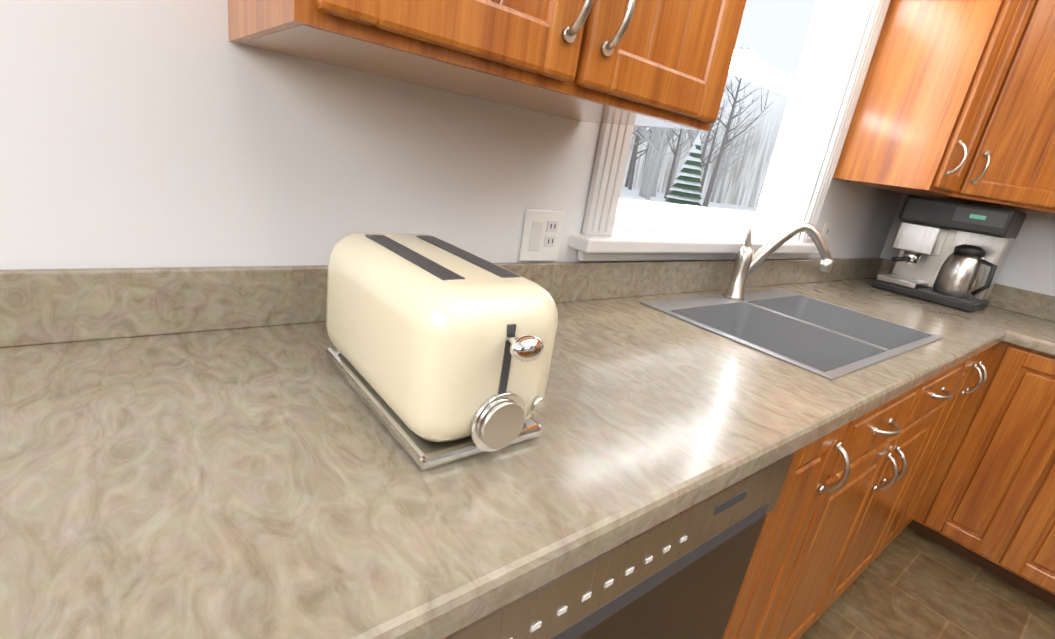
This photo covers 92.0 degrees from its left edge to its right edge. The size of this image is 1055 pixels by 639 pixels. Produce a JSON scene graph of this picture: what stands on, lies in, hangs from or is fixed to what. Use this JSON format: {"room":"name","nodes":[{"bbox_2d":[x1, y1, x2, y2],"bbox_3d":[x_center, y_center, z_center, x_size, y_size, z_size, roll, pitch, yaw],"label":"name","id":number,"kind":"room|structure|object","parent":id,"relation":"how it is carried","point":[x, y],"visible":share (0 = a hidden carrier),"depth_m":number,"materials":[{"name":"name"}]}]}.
{"room":"kitchen","nodes":[
{"label":"kitchen","id":0,"kind":"room"},
{"bbox_2d":[0,0,902,269],"bbox_3d":[-0.382,-0.370,0.885,5.980,2.540,0.200,-6,23,-38],"label":"wall","id":1,"kind":"structure","parent":0,"point":[155,133],"depth_m":0.76,"materials":[{"name":"white paint"}]},
{"bbox_2d":[228,0,647,115],"bbox_3d":[-0.082,-0.765,0.572,0.412,0.895,0.347,-6,23,-38],"label":"upper cabinet","id":2,"kind":"object","parent":1,"relation":"attached to","point":[536,55],"depth_m":0.62,"materials":[{"name":"brown wood"}]},
{"bbox_2d":[0,258,883,347],"bbox_3d":[0.302,-0.113,1.426,3.876,0.100,0.019,-6,23,-38],"label":"backsplash","id":3,"kind":"structure","parent":1,"relation":"attached to","point":[38,306],"depth_m":0.78,"materials":[{"name":"beige stone"}]},
{"bbox_2d":[519,209,564,260],"bbox_3d":[0.036,-0.192,1.172,0.115,0.118,0.008,-6,23,-38],"label":"electrical outlet plate","id":4,"kind":"object","parent":1,"relation":"attached to","point":[542,234],"visible":1,"depth_m":1.17,"materials":[{"name":"white plastic"}]},
{"bbox_2d":[543,0,746,130],"bbox_3d":[0.136,-0.788,0.746,0.404,0.895,0.347,-6,23,-38],"label":"upper cabinet","id":5,"kind":"object","parent":1,"relation":"attached to","point":[685,50],"depth_m":0.79,"materials":[{"name":"brown wood"}]},
{"bbox_2d":[568,0,890,260],"bbox_3d":[0.682,-0.772,1.516,1.350,1.187,0.218,-6,23,-38],"label":"window","id":6,"kind":"structure","parent":1,"relation":"in","point":[823,89],"depth_m":1.77,"materials":[{"name":"white plastic"}]},
{"bbox_2d":[821,222,832,242],"bbox_3d":[1.234,-0.344,2.113,0.070,0.115,0.008,-6,23,-38],"label":"electrical outlet plate","id":7,"kind":"object","parent":1,"relation":"attached to","point":[826,230],"visible":0.62,"depth_m":2.10,"materials":[{"name":"white plastic"}]},
{"bbox_2d":[833,0,1051,202],"bbox_3d":[1.481,-0.917,1.792,0.338,0.895,0.390,-6,23,-38],"label":"upper cabinet","id":8,"kind":"object","parent":1,"relation":"attached to","point":[942,77],"depth_m":1.74,"materials":[{"name":"brown wood"}]},
{"bbox_2d":[896,0,1054,214],"bbox_3d":[1.880,-0.952,1.911,0.678,1.005,0.680,-6,23,-38],"label":"upper cabinet","id":9,"kind":"object","parent":1,"relation":"attached to","point":[1019,173],"depth_m":1.82,"materials":[{"name":"brown wood"}]},
{"bbox_2d":[799,525,1054,638],"bbox_3d":[1.412,1.963,-1.065,5.980,0.100,6.850,-6,23,-38],"label":"floor","id":10,"kind":"structure","parent":0,"point":[908,583],"depth_m":1.76,"materials":[{"name":"tile"}]},
{"bbox_2d":[380,608,459,638],"bbox_3d":[-0.550,0.582,0.605,0.552,0.874,0.631,-6,23,-38],"label":"base cabinet","id":11,"kind":"object","parent":10,"relation":"on","point":[442,624],"depth_m":0.39,"materials":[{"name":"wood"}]},
{"bbox_2d":[443,452,793,638],"bbox_3d":[-0.061,0.547,0.956,0.638,0.870,0.581,-6,23,-38],"label":"dishwasher","id":12,"kind":"object","parent":10,"relation":"on","point":[680,575],"visible":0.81,"depth_m":0.66,"materials":[{"name":"grey metal"}]},
{"bbox_2d":[496,396,879,638],"bbox_3d":[0.300,0.494,1.284,0.331,0.874,0.627,-6,23,-38],"label":"base cabinet","id":13,"kind":"object","parent":10,"relation":"on","point":[828,451],"depth_m":0.96,"materials":[{"name":"brown wood"}]},
{"bbox_2d":[0,296,863,638],"bbox_3d":[-0.292,0.132,0.620,1.910,0.040,0.622,-6,23,-38],"label":"countertop","id":14,"kind":"structure","parent":13,"relation":"on","point":[225,483],"depth_m":0.52,"materials":[{"name":"beige stone"}]},
{"bbox_2d":[326,232,557,469],"bbox_3d":[-0.117,0.017,0.663,0.185,0.200,0.383,-6,23,-38],"label":"toaster","id":15,"kind":"object","parent":14,"relation":"on","point":[439,353],"visible":1,"depth_m":0.56,"materials":[{"name":"beige metal"}]},
{"bbox_2d":[639,288,943,442],"bbox_3d":[0.761,0.091,1.482,0.822,0.191,0.502,-6,23,-38],"label":"sink","id":16,"kind":"object","parent":14,"relation":"in","point":[835,344],"depth_m":1.48,"materials":[{"name":"silver metal"}]},
{"bbox_2d":[722,218,834,300],"bbox_3d":[0.772,-0.172,1.553,0.211,0.263,0.218,-6,23,-38],"label":"faucet","id":17,"kind":"object","parent":16,"relation":"on","point":[746,261],"depth_m":1.54,"materials":[{"name":"silver metal"}]},
{"bbox_2d":[660,296,895,399],"bbox_3d":[0.623,0.117,1.338,0.376,0.190,0.397,-6,23,-38],"label":"sink","id":18,"kind":"object","parent":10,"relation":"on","point":[863,362],"depth_m":1.43,"materials":[{"name":"grey metal"}]},
{"bbox_2d":[748,296,939,411],"bbox_3d":[0.935,0.085,1.586,0.375,0.190,0.397,-6,23,-38],"label":"sink","id":19,"kind":"object","parent":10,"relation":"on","point":[914,344],"depth_m":1.60,"materials":[{"name":"grey metal"}]},
{"bbox_2d":[772,392,955,638],"bbox_3d":[0.715,0.526,1.646,0.891,0.715,0.631,-6,23,-38],"label":"base cabinet","id":20,"kind":"object","parent":10,"relation":"on","point":[863,512],"depth_m":1.35,"materials":[{"name":"brown wood"}]},
{"bbox_2d":[756,292,995,544],"bbox_3d":[1.161,0.406,1.970,0.348,0.874,0.627,-6,23,-38],"label":"base cabinet","id":21,"kind":"object","parent":10,"relation":"on","point":[949,376],"depth_m":1.67,"materials":[{"name":"brown wood"}]},
{"bbox_2d":[911,340,999,528],"bbox_3d":[1.307,0.391,2.086,0.270,0.874,0.627,-6,23,-38],"label":"base cabinet","id":22,"kind":"object","parent":10,"relation":"on","point":[997,341],"depth_m":1.96,"materials":[{"name":"brown wood"}]},
{"bbox_2d":[912,336,1054,587],"bbox_3d":[1.927,0.512,2.019,0.707,0.874,0.345,-6,23,-38],"label":"base cabinet","id":23,"kind":"object","parent":10,"relation":"on","point":[991,500],"depth_m":1.84,"materials":[{"name":"brown wood"}]},
{"bbox_2d":[828,276,1023,351],"bbox_3d":[1.535,-0.056,2.075,1.157,0.040,0.622,-6,23,-38],"label":"countertop","id":24,"kind":"structure","parent":23,"relation":"on","point":[961,331],"depth_m":1.89,"materials":[{"name":"beige stone"}]},
{"bbox_2d":[871,195,1025,311],"bbox_3d":[1.784,-0.287,2.168,0.322,0.410,0.383,-6,23,-38],"label":"coffee maker","id":25,"kind":"object","parent":24,"relation":"on","point":[952,254],"visible":1,"depth_m":2.11,"materials":[{"name":"black plastic"}]},
{"bbox_2d":[1000,316,1054,351],"bbox_3d":[2.144,0.143,1.766,0.622,0.040,0.697,-6,23,-38],"label":"countertop","id":26,"kind":"structure","parent":23,"relation":"on","point":[1033,330],"depth_m":1.84,"materials":[{"name":"beige stone"}]},
{"bbox_2d":[1020,528,1054,606],"bbox_3d":[2.134,0.606,1.832,0.630,0.874,0.495,-6,23,-38],"label":"base cabinet","id":27,"kind":"object","parent":10,"relation":"on","point":[1039,582],"depth_m":1.79,"materials":[{"name":"brown wood"}]},
{"bbox_2d":[880,194,1054,295],"bbox_3d":[3.919,0.535,0.216,0.150,2.540,6.600,-6,23,-38],"label":"wall","id":28,"kind":"structure","parent":0,"point":[1029,263],"depth_m":2.19,"materials":[{"name":"white paint"}]},
{"bbox_2d":[876,260,1054,319],"bbox_3d":[2.559,0.146,1.732,0.019,0.100,2.458,-6,23,-38],"label":"backsplash","id":29,"kind":"structure","parent":28,"relation":"attached to","point":[1000,296],"depth_m":2.21,"materials":[{"name":"beige stone"}]},
{"label":"outside","id":30,"kind":"structure","parent":0,"visible":0},
{"bbox_2d":[613,186,756,235],"bbox_3d":[9.016,-23.443,81.440,200.000,0.200,119.790,-6,23,-38],"label":"ground","id":31,"kind":"structure","parent":30,"point":[626,192],"depth_m":38.18,"materials":[{"name":"white snow"}]},
{"bbox_2d":[622,0,816,207],"bbox_3d":[15.508,-33.344,41.302,55.530,45.750,70.830,-6,23,-38],"label":"trees","id":32,"kind":"object","parent":31,"relation":"on","point":[660,176],"depth_m":43.09,"materials":[{"name":"grey plant"}]}
]}

